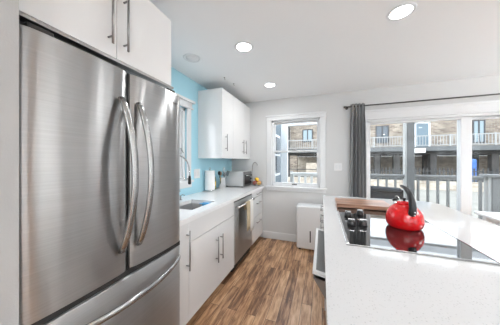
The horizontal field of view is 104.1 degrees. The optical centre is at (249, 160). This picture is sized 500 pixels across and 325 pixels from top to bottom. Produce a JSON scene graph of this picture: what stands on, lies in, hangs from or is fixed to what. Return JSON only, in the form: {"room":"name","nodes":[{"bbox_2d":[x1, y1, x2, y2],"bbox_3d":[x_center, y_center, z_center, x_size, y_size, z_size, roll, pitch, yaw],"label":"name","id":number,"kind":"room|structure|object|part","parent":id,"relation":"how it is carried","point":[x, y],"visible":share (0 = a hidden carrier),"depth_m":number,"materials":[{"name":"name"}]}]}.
{"room":"kitchen","nodes":[
{"label":"kitchen","id":0,"kind":"room"},
{"bbox_2d":[0,0,18,324],"bbox_3d":[-1.295,0.143,0.002,0.740,2.400,1.506,0,0,20],"label":"wall partition","id":1,"kind":"structure","parent":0,"point":[9,9],"depth_m":0.56,"materials":[{"name":"grey paint"}]},
{"bbox_2d":[171,67,231,195],"bbox_3d":[-1.583,0.143,0.505,0.150,2.400,7.050,0,0,20],"label":"wall","id":2,"kind":"structure","parent":0,"point":[183,85],"depth_m":2.58,"materials":[{"name":"teal paint"}]},
{"bbox_2d":[19,0,170,87],"bbox_3d":[-0.935,-0.718,1.069,0.670,0.450,0.737,0,0,20],"label":"upper cabinet","id":3,"kind":"object","parent":2,"relation":"attached to","point":[136,33],"visible":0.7,"depth_m":0.97,"materials":[{"name":"white paint"}]},
{"bbox_3d":[-0.729,-0.724,0.795,0.018,0.439,0.361,0,0,20],"label":"door","id":4,"kind":"part","parent":3,"relation":"part of","materials":[{"name":"white paint"}]},
{"bbox_2d":[19,11,173,89],"bbox_3d":[-0.654,-0.486,0.964,0.035,0.014,0.736,0,0,20],"label":"trim","id":5,"kind":"structure","parent":3,"relation":"attached to","point":[23,17],"depth_m":0.83,"materials":[{"name":"silver metal"}]},
{"bbox_3d":[-0.654,-0.697,0.918,0.038,0.290,0.011,0,0,20],"label":"handle","id":6,"kind":"part","parent":3,"relation":"part of","materials":[{"name":"silver metal"}]},
{"bbox_3d":[-0.627,-0.697,0.991,0.038,0.290,0.011,0,0,20],"label":"handle","id":7,"kind":"part","parent":3,"relation":"part of","materials":[{"name":"silver metal"}]},
{"bbox_3d":[-0.601,-0.724,1.140,0.018,0.439,0.371,0,0,20],"label":"door","id":8,"kind":"part","parent":3,"relation":"part of","materials":[{"name":"white paint"}]},
{"bbox_2d":[175,93,195,188],"bbox_3d":[-0.978,-0.218,2.035,0.165,1.102,1.130,0,0,20],"label":"window","id":9,"kind":"structure","parent":2,"relation":"in","point":[185,102],"depth_m":2.42,"materials":[{"name":"white"}]},
{"bbox_3d":[-1.010,-0.207,2.041,0.100,0.900,0.890,0,0,20],"label":"frame","id":10,"kind":"part","parent":9,"relation":"part of","materials":[{"name":"white"}]},
{"bbox_3d":[-0.950,0.287,2.019,0.090,0.092,1.090,0,0,20],"label":"sill","id":11,"kind":"part","parent":9,"relation":"part of","materials":[{"name":"white"}]},
{"bbox_2d":[194,169,199,178],"bbox_3d":[-0.714,0.170,2.630,0.008,0.125,0.130,0,0,20],"label":"wall outlet","id":12,"kind":"object","parent":2,"relation":"attached to","point":[196,171],"visible":1,"depth_m":2.62,"materials":[{"name":"white plastic"}]},
{"bbox_2d":[198,88,232,158],"bbox_3d":[-0.460,-0.494,2.740,0.406,0.917,0.335,0,0,20],"label":"upper cabinet","id":13,"kind":"object","parent":2,"relation":"attached to","point":[215,106],"visible":1,"depth_m":2.60,"materials":[{"name":"white paint"}]},
{"bbox_3d":[-0.312,-0.494,2.688,0.018,0.915,0.332,0,0,20],"label":"door","id":14,"kind":"part","parent":13,"relation":"part of","materials":[{"name":"white paint"}]},
{"bbox_2d":[232,96,249,158],"bbox_3d":[-0.277,-0.494,3.236,0.406,0.917,0.717,0,0,20],"label":"upper cabinet","id":15,"kind":"object","parent":2,"relation":"attached to","point":[241,112],"visible":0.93,"depth_m":3.14,"materials":[{"name":"white paint"}]},
{"bbox_3d":[-0.184,-0.494,3.035,0.018,0.915,0.402,0,0,20],"label":"door","id":16,"kind":"part","parent":15,"relation":"part of","materials":[{"name":"white paint"}]},
{"bbox_3d":[-0.060,-0.494,3.371,0.018,0.915,0.311,0,0,20],"label":"door","id":17,"kind":"part","parent":15,"relation":"part of","materials":[{"name":"white paint"}]},
{"bbox_2d":[186,237,325,324],"bbox_3d":[1.175,1.403,-0.594,6.085,0.120,7.200,0,0,20],"label":"floor","id":18,"kind":"structure","parent":0,"point":[274,283],"depth_m":2.01,"materials":[{"name":"brown wood"}]},
{"bbox_2d":[19,22,180,324],"bbox_3d":[-0.862,0.443,1.048,0.806,1.800,0.742,0,0,20],"label":"refrigerator","id":19,"kind":"object","parent":18,"relation":"on","point":[99,141],"visible":0.98,"depth_m":0.79,"materials":[{"name":"grey metal"}]},
{"bbox_3d":[-0.676,0.049,0.781,0.070,0.956,0.369,0,0,20],"label":"door","id":20,"kind":"part","parent":19,"relation":"part of","materials":[{"name":"silver metal"}]},
{"bbox_3d":[-0.612,0.904,0.956,0.070,0.698,0.742,0,0,20],"label":"freezer drawer","id":21,"kind":"part","parent":19,"relation":"part of","materials":[{"name":"silver metal"}]},
{"bbox_3d":[-0.549,0.064,0.882,0.104,0.717,0.033,0,0,20],"label":"handle","id":22,"kind":"part","parent":19,"relation":"part of","materials":[{"name":"silver metal"}]},
{"bbox_3d":[-0.535,0.616,0.926,0.103,0.029,0.690,0,0,20],"label":"handle","id":23,"kind":"part","parent":19,"relation":"part of","materials":[{"name":"silver metal"}]},
{"bbox_3d":[-0.520,0.064,0.968,0.099,0.716,0.033,0,0,20],"label":"handle","id":24,"kind":"part","parent":19,"relation":"part of","materials":[{"name":"silver metal"}]},
{"bbox_3d":[-0.546,0.049,1.134,0.070,0.956,0.363,0,0,20],"label":"door","id":25,"kind":"part","parent":19,"relation":"part of","materials":[{"name":"silver metal"}]},
{"bbox_2d":[179,223,190,324],"bbox_3d":[-0.780,0.906,1.527,0.646,0.873,0.200,0,0,20],"label":"base cabinet","id":26,"kind":"object","parent":18,"relation":"on","point":[185,234],"visible":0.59,"depth_m":1.47,"materials":[{"name":"white paint"}]},
{"bbox_3d":[-0.469,0.685,1.490,0.038,0.305,0.011,0,0,20],"label":"handle","id":27,"kind":"part","parent":26,"relation":"part of","materials":[{"name":"silver metal"}]},
{"bbox_2d":[189,202,233,319],"bbox_3d":[-0.601,0.906,2.011,0.646,0.873,0.830,0,0,20],"label":"base cabinet","id":28,"kind":"object","parent":18,"relation":"on","point":[212,234],"visible":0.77,"depth_m":1.80,"materials":[{"name":"white paint"}]},
{"bbox_3d":[-0.407,0.948,1.739,0.018,0.608,0.451,0,0,20],"label":"door","id":29,"kind":"part","parent":28,"relation":"part of","materials":[{"name":"white paint"}]},
{"bbox_3d":[-0.317,0.863,1.903,0.038,0.250,0.011,0,0,20],"label":"handle","id":30,"kind":"part","parent":28,"relation":"part of","materials":[{"name":"silver metal"}]},
{"bbox_2d":[180,185,263,225],"bbox_3d":[-0.434,0.447,2.483,0.634,0.040,2.238,0,0,20],"label":"countertop","id":31,"kind":"structure","parent":28,"relation":"on","point":[218,198],"depth_m":2.22,"materials":[{"name":"white stone"}]},
{"bbox_2d":[180,155,190,183],"bbox_3d":[-0.729,0.181,2.005,0.259,0.494,0.076,0,0,-1],"label":"spring faucet","id":32,"kind":"object","parent":31,"relation":"on","point":[189,176],"visible":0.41,"depth_m":1.98,"materials":[{"name":"silver metal"}]},
{"bbox_2d":[180,203,201,209],"bbox_3d":[-0.581,0.556,1.941,0.313,0.174,0.408,0,0,20],"label":"sink","id":33,"kind":"object","parent":31,"relation":"in","point":[190,206],"visible":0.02,"depth_m":2.15,"materials":[{"name":"silver metal"}]},
{"bbox_2d":[204,168,214,191],"bbox_3d":[-0.572,0.260,2.780,0.152,0.334,0.152,0,0,20],"label":"paper towel holder","id":34,"kind":"object","parent":31,"relation":"on","point":[209,174],"visible":0.98,"depth_m":2.72,"materials":[{"name":"white paper"}]},
{"bbox_2d":[218,177,225,188],"bbox_3d":[-0.438,0.343,3.072,0.120,0.168,0.120,0,0,20],"label":"utensil crock","id":35,"kind":"object","parent":31,"relation":"on","point":[222,181],"visible":0.94,"depth_m":3.02,"materials":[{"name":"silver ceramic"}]},
{"bbox_2d":[224,170,251,186],"bbox_3d":[-0.190,0.300,3.356,0.399,0.254,0.355,0,0,20],"label":"toaster oven","id":36,"kind":"object","parent":31,"relation":"on","point":[235,178],"visible":0.91,"depth_m":3.20,"materials":[{"name":"silver metal"}]},
{"bbox_3d":[-0.043,0.295,3.302,0.018,0.236,0.347,0,0,20],"label":"frame","id":37,"kind":"part","parent":36,"relation":"part of","materials":[{"name":"grey metal"}]},
{"bbox_3d":[-0.044,0.303,3.262,0.008,0.160,0.240,0,0,20],"label":"door","id":38,"kind":"part","parent":36,"relation":"part of","materials":[{"name":"black glass"}]},
{"bbox_2d":[251,162,261,185],"bbox_3d":[0.114,0.221,3.353,0.204,0.410,0.196,0,0,20],"label":"fruit basket","id":39,"kind":"object","parent":31,"relation":"on","point":[255,183],"visible":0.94,"depth_m":3.36,"materials":[{"name":"silver metal"}]},
{"bbox_2d":[251,181,261,185],"bbox_3d":[0.118,0.390,3.352,0.196,0.072,0.196,0,0,20],"label":"wire bowl","id":40,"kind":"object","parent":39,"relation":"on","point":[255,183],"depth_m":3.31,"materials":[{"name":"silver metal"}]},
{"bbox_3d":[-0.286,0.863,1.987,0.038,0.250,0.011,0,0,20],"label":"handle","id":41,"kind":"part","parent":28,"relation":"part of","materials":[{"name":"silver metal"}]},
{"bbox_3d":[-0.263,0.948,2.128,0.018,0.608,0.375,0,0,20],"label":"door","id":42,"kind":"part","parent":28,"relation":"part of","materials":[{"name":"white paint"}]},
{"bbox_2d":[230,194,254,271],"bbox_3d":[-0.334,0.907,2.694,0.657,0.872,0.622,0,0,20],"label":"dishwasher","id":43,"kind":"object","parent":18,"relation":"on","point":[242,237],"visible":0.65,"depth_m":2.51,"materials":[{"name":"silver metal"}]},
{"bbox_3d":[-0.090,0.868,2.603,0.031,0.740,0.622,0,0,20],"label":"door","id":44,"kind":"part","parent":43,"relation":"part of","materials":[{"name":"silver metal"}]},
{"bbox_2d":[244,200,249,230],"bbox_3d":[-0.034,0.724,2.584,0.042,0.378,0.125,0,0,20],"label":"dish towel","id":45,"kind":"object","parent":43,"relation":"hanging from","point":[247,206],"visible":0.98,"depth_m":2.57,"materials":[{"name":"beige fabric"}]},
{"bbox_2d":[249,199,253,230],"bbox_3d":[0.010,0.746,2.704,0.042,0.423,0.120,0,0,20],"label":"dish towel","id":46,"kind":"object","parent":43,"relation":"hanging from","point":[250,200],"visible":0.9,"depth_m":2.68,"materials":[{"name":"white fabric"}]},
{"bbox_2d":[250,188,262,246],"bbox_3d":[-0.140,0.906,3.262,0.644,0.873,0.568,0,0,20],"label":"base cabinet","id":47,"kind":"object","parent":18,"relation":"on","point":[257,231],"visible":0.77,"depth_m":3.14,"materials":[{"name":"white paint"}]},
{"bbox_3d":[0.118,1.067,3.162,0.018,0.370,0.554,0,0,20],"label":"drawer","id":48,"kind":"part","parent":47,"relation":"part of","materials":[{"name":"white paint"}]},
{"bbox_3d":[0.118,0.522,3.162,0.018,0.100,0.554,0,0,20],"label":"drawer","id":49,"kind":"part","parent":47,"relation":"part of","materials":[{"name":"white paint"}]},
{"bbox_3d":[0.118,0.727,3.162,0.018,0.300,0.554,0,0,20],"label":"drawer","id":50,"kind":"part","parent":47,"relation":"part of","materials":[{"name":"white paint"}]},
{"bbox_2d":[297,203,323,249],"bbox_3d":[0.930,1.007,3.002,0.395,0.672,0.224,0,0,20],"label":"cabinet","id":51,"kind":"object","parent":18,"relation":"on","point":[308,214],"visible":0.73,"depth_m":2.91,"materials":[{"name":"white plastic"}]},
{"bbox_3d":[0.933,0.679,3.003,0.330,0.017,0.180,0,0,20],"label":"panel","id":52,"kind":"part","parent":51,"relation":"part of","materials":[{"name":"white"}]},
{"bbox_2d":[312,228,325,298],"bbox_3d":[0.805,0.909,1.089,0.844,0.868,0.870,0,0,20],"label":"wall oven","id":53,"kind":"object","parent":18,"relation":"on","point":[318,272],"visible":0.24,"depth_m":1.04,"materials":[{"name":"white paint"}]},
{"bbox_3d":[0.452,0.543,1.227,0.086,0.029,0.645,0,0,20],"label":"door","id":54,"kind":"part","parent":53,"relation":"part of","materials":[{"name":"white plastic"}]},
{"bbox_3d":[0.454,0.631,1.226,0.083,0.144,0.637,0,0,20],"label":"panel","id":55,"kind":"part","parent":53,"relation":"part of","materials":[{"name":"grey metal"}]},
{"bbox_3d":[0.343,0.628,0.927,0.085,0.139,0.002,0,0,20],"label":"hinge plate","id":56,"kind":"part","parent":53,"relation":"part of","materials":[{"name":"brown wood"}]},
{"bbox_3d":[0.454,0.542,1.222,0.062,0.016,0.592,0,0,20],"label":"panel","id":57,"kind":"part","parent":53,"relation":"part of","materials":[{"name":"grey metal"}]},
{"bbox_2d":[320,205,325,310],"bbox_3d":[1.113,0.906,1.881,0.816,0.873,0.820,0,0,20],"label":"base cabinet","id":58,"kind":"object","parent":18,"relation":"on","point":[321,205],"visible":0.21,"depth_m":1.79,"materials":[{"name":"white paint"}]},
{"bbox_2d":[473,211,499,224],"bbox_3d":[2.916,0.965,1.503,1.070,0.755,1.340,0,0,20],"label":"dining table","id":59,"kind":"object","parent":18,"relation":"on","point":[492,217],"visible":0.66,"depth_m":2.16,"materials":[{"name":"white plastic"}]},
{"bbox_3d":[0.611,0.906,0.472,0.780,0.873,0.410,0,0,20],"label":"cabinet","id":60,"kind":"object","parent":18,"relation":"on","visible":0},
{"bbox_2d":[323,195,499,324],"bbox_3d":[1.038,0.447,1.205,1.088,0.040,2.220,0,0,20],"label":"countertop","id":61,"kind":"structure","parent":60,"relation":"on","point":[364,286],"depth_m":0.70,"materials":[{"name":"white stone"}]},
{"bbox_2d":[335,198,390,210],"bbox_3d":[1.044,0.401,1.832,0.440,0.033,0.310,0,0,20],"label":"cutting board","id":62,"kind":"object","parent":61,"relation":"on","point":[382,205],"visible":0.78,"depth_m":1.76,"materials":[{"name":"brown wood"}]},
{"bbox_2d":[335,204,499,265],"bbox_3d":[0.927,0.404,1.342,0.578,0.046,0.960,0,0,20],"label":"cooktop","id":63,"kind":"object","parent":61,"relation":"in","point":[366,228],"visible":0.92,"depth_m":1.06,"materials":[{"name":"glass"}]},
{"bbox_3d":[0.750,0.407,1.492,0.052,0.030,0.052,0,0,20],"label":"knob","id":64,"kind":"part","parent":63,"relation":"part of","materials":[{"name":"black plastic"}]},
{"bbox_3d":[0.672,0.407,1.293,0.052,0.030,0.052,0,0,20],"label":"knob","id":65,"kind":"part","parent":63,"relation":"part of","materials":[{"name":"black plastic"}]},
{"bbox_3d":[0.743,0.407,1.282,0.052,0.030,0.052,0,0,20],"label":"knob","id":66,"kind":"part","parent":63,"relation":"part of","materials":[{"name":"black plastic"}]},
{"bbox_2d":[385,185,424,230],"bbox_3d":[0.988,0.289,1.250,0.200,0.265,0.200,0,0,-37],"label":"tea kettle","id":67,"kind":"object","parent":63,"relation":"on","point":[402,214],"visible":1,"depth_m":1.18,"materials":[{"name":"red metal"}]},
{"bbox_3d":[0.988,0.264,1.250,0.084,0.018,0.084,0,0,20],"label":"lid","id":68,"kind":"part","parent":67,"relation":"part of","materials":[{"name":"red metal"}]},
{"bbox_3d":[0.985,0.244,1.215,0.049,0.175,0.141,0,0,20],"label":"handle","id":69,"kind":"part","parent":67,"relation":"part of","materials":[{"name":"black plastic"}]},
{"bbox_3d":[0.762,0.424,0.895,0.578,0.007,0.007,0,0,20],"label":"trim","id":70,"kind":"part","parent":63,"relation":"part of","materials":[{"name":"silver metal"}]},
{"bbox_2d":[149,0,499,102],"bbox_3d":[1.175,-1.127,-0.594,6.085,0.140,7.200,0,0,20],"label":"ceiling","id":71,"kind":"structure","parent":0,"point":[302,47],"depth_m":1.74,"materials":[{"name":"white paint"}]},
{"bbox_2d":[183,53,200,62],"bbox_3d":[-0.595,-1.054,2.002,0.176,0.006,0.176,0,0,20],"label":"recessed light","id":72,"kind":"object","parent":71,"relation":"in","point":[189,57],"visible":1,"depth_m":1.99,"materials":[{"name":"white plastic"}]},
{"bbox_2d":[185,55,198,61],"bbox_3d":[-0.595,-1.055,2.002,0.134,0.002,0.134,0,0,20],"label":"diffuser","id":73,"kind":"object","parent":72,"relation":"attached to","point":[190,58],"depth_m":2.00,"materials":[{"name":"white plastic"}]},
{"bbox_2d":[234,41,252,52],"bbox_3d":[-0.056,-1.054,1.808,0.176,0.006,0.176,0,0,20],"label":"recessed light","id":74,"kind":"object","parent":71,"relation":"in","point":[243,46],"visible":1,"depth_m":1.79,"materials":[{"name":"white plastic"}]},
{"bbox_2d":[237,43,250,50],"bbox_3d":[-0.056,-1.055,1.808,0.134,0.002,0.134,0,0,20],"label":"diffuser","id":75,"kind":"object","parent":74,"relation":"attached to","point":[240,46],"depth_m":1.80,"materials":[{"name":"white plastic"}]},
{"bbox_2d":[264,82,275,87],"bbox_3d":[0.278,-1.054,2.713,0.176,0.006,0.176,0,0,20],"label":"recessed light","id":76,"kind":"object","parent":71,"relation":"in","point":[268,85],"visible":1,"depth_m":2.72,"materials":[{"name":"white plastic"}]},
{"bbox_2d":[386,2,416,20],"bbox_3d":[1.071,-1.054,1.383,0.176,0.006,0.176,0,0,20],"label":"recessed light","id":77,"kind":"object","parent":71,"relation":"in","point":[404,10],"visible":1,"depth_m":1.37,"materials":[{"name":"white plastic"}]},
{"bbox_2d":[389,5,412,18],"bbox_3d":[1.071,-1.055,1.383,0.134,0.002,0.134,0,0,20],"label":"diffuser","id":78,"kind":"object","parent":77,"relation":"attached to","point":[400,11],"depth_m":1.38,"materials":[{"name":"white plastic"}]},
{"bbox_2d":[232,75,499,236],"bbox_3d":[2.396,0.143,2.713,5.785,2.400,0.150,0,0,20],"label":"wall","id":79,"kind":"structure","parent":0,"point":[279,207],"depth_m":3.04,"materials":[{"name":"white paint"}]},
{"bbox_2d":[263,231,296,241],"bbox_3d":[0.941,1.283,3.163,1.515,0.120,0.014,0,0,20],"label":"baseboard","id":80,"kind":"structure","parent":79,"relation":"attached to","point":[266,234],"depth_m":3.31,"materials":[{"name":"white wood"}]},
{"bbox_2d":[265,111,326,192],"bbox_3d":[0.760,-0.137,3.280,0.995,1.290,0.160,0,0,20],"label":"window","id":81,"kind":"structure","parent":79,"relation":"in","point":[320,186],"depth_m":3.23,"materials":[{"name":"white"}]},
{"bbox_3d":[0.745,0.469,3.237,0.995,0.077,0.070,0,0,20],"label":"sill","id":82,"kind":"part","parent":81,"relation":"part of","materials":[{"name":"white"}]},
{"bbox_3d":[0.771,-0.132,3.308,0.805,1.130,0.100,0,0,20],"label":"frame","id":83,"kind":"part","parent":81,"relation":"part of","materials":[{"name":"white"}]},
{"bbox_3d":[0.766,0.116,3.294,0.745,0.593,0.030,0,0,20],"label":"sash","id":84,"kind":"part","parent":81,"relation":"part of","materials":[{"name":"white"}]},
{"bbox_3d":[0.778,-0.410,3.326,0.745,0.525,0.030,0,0,20],"label":"sash","id":85,"kind":"part","parent":81,"relation":"part of","materials":[{"name":"white"}]},
{"bbox_2d":[334,163,341,170],"bbox_3d":[1.360,0.093,3.010,0.110,0.116,0.010,0,0,20],"label":"light switch","id":86,"kind":"object","parent":79,"relation":"attached to","point":[337,166],"visible":1,"depth_m":3.01,"materials":[{"name":"white plastic"}]},
{"bbox_2d":[343,93,499,109],"bbox_3d":[2.837,-0.800,2.415,3.050,0.040,0.102,0,0,20],"label":"curtain rod","id":87,"kind":"object","parent":79,"relation":"attached to","point":[344,107],"visible":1,"depth_m":2.56,"materials":[{"name":"brown metal"}]},
{"bbox_2d":[350,103,365,197],"bbox_3d":[1.566,0.244,2.840,0.217,2.158,0.095,0,0,20],"label":"curtain","id":88,"kind":"object","parent":87,"relation":"hanging from","point":[357,118],"visible":0.6,"depth_m":2.83,"materials":[{"name":"grey fabric"}]},
{"bbox_2d":[365,100,499,215],"bbox_3d":[2.906,0.300,2.501,2.650,2.085,0.174,0,0,20],"label":"door","id":89,"kind":"structure","parent":79,"relation":"in","point":[464,113],"depth_m":2.54,"materials":[{"name":"white wood"}]},
{"bbox_3d":[2.302,0.370,2.711,1.159,1.881,0.040,0,0,20],"label":"panel","id":90,"kind":"part","parent":89,"relation":"part of","materials":[{"name":"white"}]},
{"bbox_3d":[3.417,0.370,2.368,1.370,1.881,0.040,0,0,20],"label":"panel","id":91,"kind":"part","parent":89,"relation":"part of","materials":[{"name":"white"}]},
{"bbox_2d":[384,178,483,219],"bbox_3d":[16.010,2.218,28.925,110.000,0.150,54.640,0,0,20],"label":"ground","id":92,"kind":"structure","parent":0,"point":[432,193],"depth_m":11.14,"materials":[{"name":"white snow"}]},
{"bbox_2d":[306,163,316,177],"bbox_3d":[6.995,1.168,19.377,2.700,1.950,0.800,0,0,20],"label":"crate","id":93,"kind":"object","parent":92,"relation":"on","point":[308,165],"visible":0.24,"depth_m":19.29,"materials":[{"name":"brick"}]},
{"bbox_2d":[288,118,499,180],"bbox_3d":[15.266,-1.357,21.136,38.000,7.000,8.370,0,0,20],"label":"apartment building","id":94,"kind":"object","parent":92,"relation":"on","point":[435,141],"visible":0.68,"depth_m":18.33,"materials":[{"name":"beige brick"}]},
{"bbox_3d":[6.374,-2.807,21.594,0.930,1.230,0.030,0,0,20],"label":"pane","id":95,"kind":"part","parent":94,"relation":"part of","materials":[{"name":"grey"}]},
{"bbox_3d":[12.988,-2.607,19.152,0.930,1.530,0.030,0,0,20],"label":"pane","id":96,"kind":"part","parent":94,"relation":"part of","materials":[{"name":"grey"}]},
{"bbox_3d":[16.793,-1.777,16.249,27.750,0.880,0.060,0,0,20],"label":"balcony rail","id":97,"kind":"part","parent":94,"relation":"part of","materials":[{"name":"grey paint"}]},
{"bbox_3d":[15.943,-2.352,18.061,0.900,2.170,0.050,0,0,20],"label":"door","id":98,"kind":"part","parent":94,"relation":"part of","materials":[{"name":"blue glass"}]},
{"bbox_3d":[15.939,-2.422,18.052,1.200,2.310,0.070,0,0,20],"label":"door trim","id":99,"kind":"part","parent":94,"relation":"part of","materials":[{"name":"white"}]},
{"bbox_3d":[19.601,-2.532,16.710,0.630,1.780,0.030,0,0,20],"label":"pane","id":100,"kind":"part","parent":94,"relation":"part of","materials":[{"name":"grey"}]},
{"bbox_3d":[19.302,-1.757,15.323,0.100,1.000,0.080,0,0,20],"label":"balcony post","id":101,"kind":"part","parent":94,"relation":"part of","materials":[{"name":"grey paint"}]},
{"bbox_2d":[288,167,499,191],"bbox_3d":[15.754,1.333,13.797,32.000,1.620,0.200,0,0,20],"label":"fence","id":102,"kind":"object","parent":92,"relation":"on","point":[432,183],"visible":0.39,"depth_m":14.68,"materials":[{"name":"wood"}]},
{"bbox_3d":[15.751,1.093,13.788,32.000,0.740,0.040,0,0,20],"label":"fence rail","id":103,"kind":"part","parent":102,"relation":"part of","materials":[{"name":"grey metal"}]},
{"bbox_2d":[472,159,476,180],"bbox_3d":[17.005,0.993,15.308,1.000,2.300,0.500,0,0,20],"label":"stack","id":104,"kind":"object","parent":92,"relation":"on","point":[474,161],"visible":0.21,"depth_m":14.96,"materials":[{"name":"blue"}]},
{"label":"outside","id":105,"kind":"structure","parent":0,"visible":0},
{"bbox_3d":[3.213,1.433,3.504,6.800,0.140,1.900,0,0,20],"label":"deck","id":106,"kind":"object","parent":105,"visible":0},
{"bbox_2d":[290,171,316,182],"bbox_3d":[1.712,0.813,4.911,1.390,1.100,0.100,0,0,20],"label":"deck railing","id":107,"kind":"object","parent":106,"relation":"on","point":[292,174],"visible":0.34,"depth_m":5.04,"materials":[{"name":"white paint"}]},
{"bbox_3d":[1.093,0.813,5.140,0.070,1.100,0.070,0,0,20],"label":"post","id":108,"kind":"part","parent":107,"relation":"part of","materials":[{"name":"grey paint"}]},
{"bbox_3d":[1.665,0.343,4.928,1.290,0.090,0.090,0,0,20],"label":"rail","id":109,"kind":"part","parent":107,"relation":"part of","materials":[{"name":"white paint"}]},
{"bbox_2d":[370,174,403,187],"bbox_3d":[2.885,0.790,4.478,1.068,0.985,0.090,0,0,20],"label":"deck railing","id":110,"kind":"object","parent":106,"relation":"on","point":[386,176],"visible":0.23,"depth_m":4.38,"materials":[{"name":"grey paint"}]},
{"bbox_3d":[2.885,0.343,4.478,1.068,0.090,0.090,0,0,20],"label":"rail","id":111,"kind":"part","parent":110,"relation":"part of","materials":[{"name":"grey paint"}]},
{"bbox_2d":[370,186,403,199],"bbox_3d":[2.496,0.908,3.700,0.560,0.910,0.530,0,0,20],"label":"outdoor chair","id":112,"kind":"object","parent":106,"relation":"on","point":[381,192],"visible":0.19,"depth_m":3.47,"materials":[{"name":"black plastic"}]},
{"bbox_2d":[403,122,414,199],"bbox_3d":[3.466,0.223,4.263,0.170,2.280,0.140,0,0,20],"label":"post","id":113,"kind":"object","parent":106,"relation":"on","point":[408,128],"visible":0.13,"depth_m":4.20,"materials":[{"name":"grey paint"}]},
{"bbox_2d":[415,175,484,218],"bbox_3d":[4.071,0.790,4.040,1.118,0.985,0.090,0,0,20],"label":"deck railing","id":114,"kind":"object","parent":106,"relation":"on","point":[437,178],"visible":0.38,"depth_m":4.04,"materials":[{"name":"grey paint"}]},
{"bbox_3d":[4.071,0.343,4.040,1.118,0.090,0.090,0,0,20],"label":"rail","id":115,"kind":"part","parent":114,"relation":"part of","materials":[{"name":"grey paint"}]},
{"bbox_2d":[479,174,499,225],"bbox_3d":[4.719,0.810,3.801,0.260,1.105,0.220,0,0,20],"label":"newel post","id":116,"kind":"object","parent":106,"relation":"on","point":[491,181],"visible":0.66,"depth_m":3.75,"materials":[{"name":"grey paint"}]},
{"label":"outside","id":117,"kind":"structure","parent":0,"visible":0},
{"bbox_3d":[-3.041,2.218,-22.671,110.000,0.150,55.359,0,0,20],"label":"ground","id":118,"kind":"structure","parent":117,"visible":0},
{"bbox_2d":[275,124,287,181],"bbox_3d":[-0.312,0.593,4.684,2.170,3.100,1.668,0,0,20],"label":"house wing","id":119,"kind":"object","parent":118,"relation":"on","point":[281,159],"visible":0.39,"depth_m":4.97,"materials":[{"name":"grey"}]},
{"bbox_3d":[0.633,-0.132,4.510,0.006,0.830,0.580,0,0,20],"label":"pane","id":120,"kind":"part","parent":119,"relation":"part of","materials":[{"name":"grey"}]},
{"bbox_2d":[288,122,316,126],"bbox_3d":[3.349,-0.992,4.307,9.700,0.130,0.160,0,0,20],"label":"beam","id":121,"kind":"structure","parent":119,"relation":"on","point":[311,123],"depth_m":4.97,"materials":[{"name":"white wood"}]}
]}

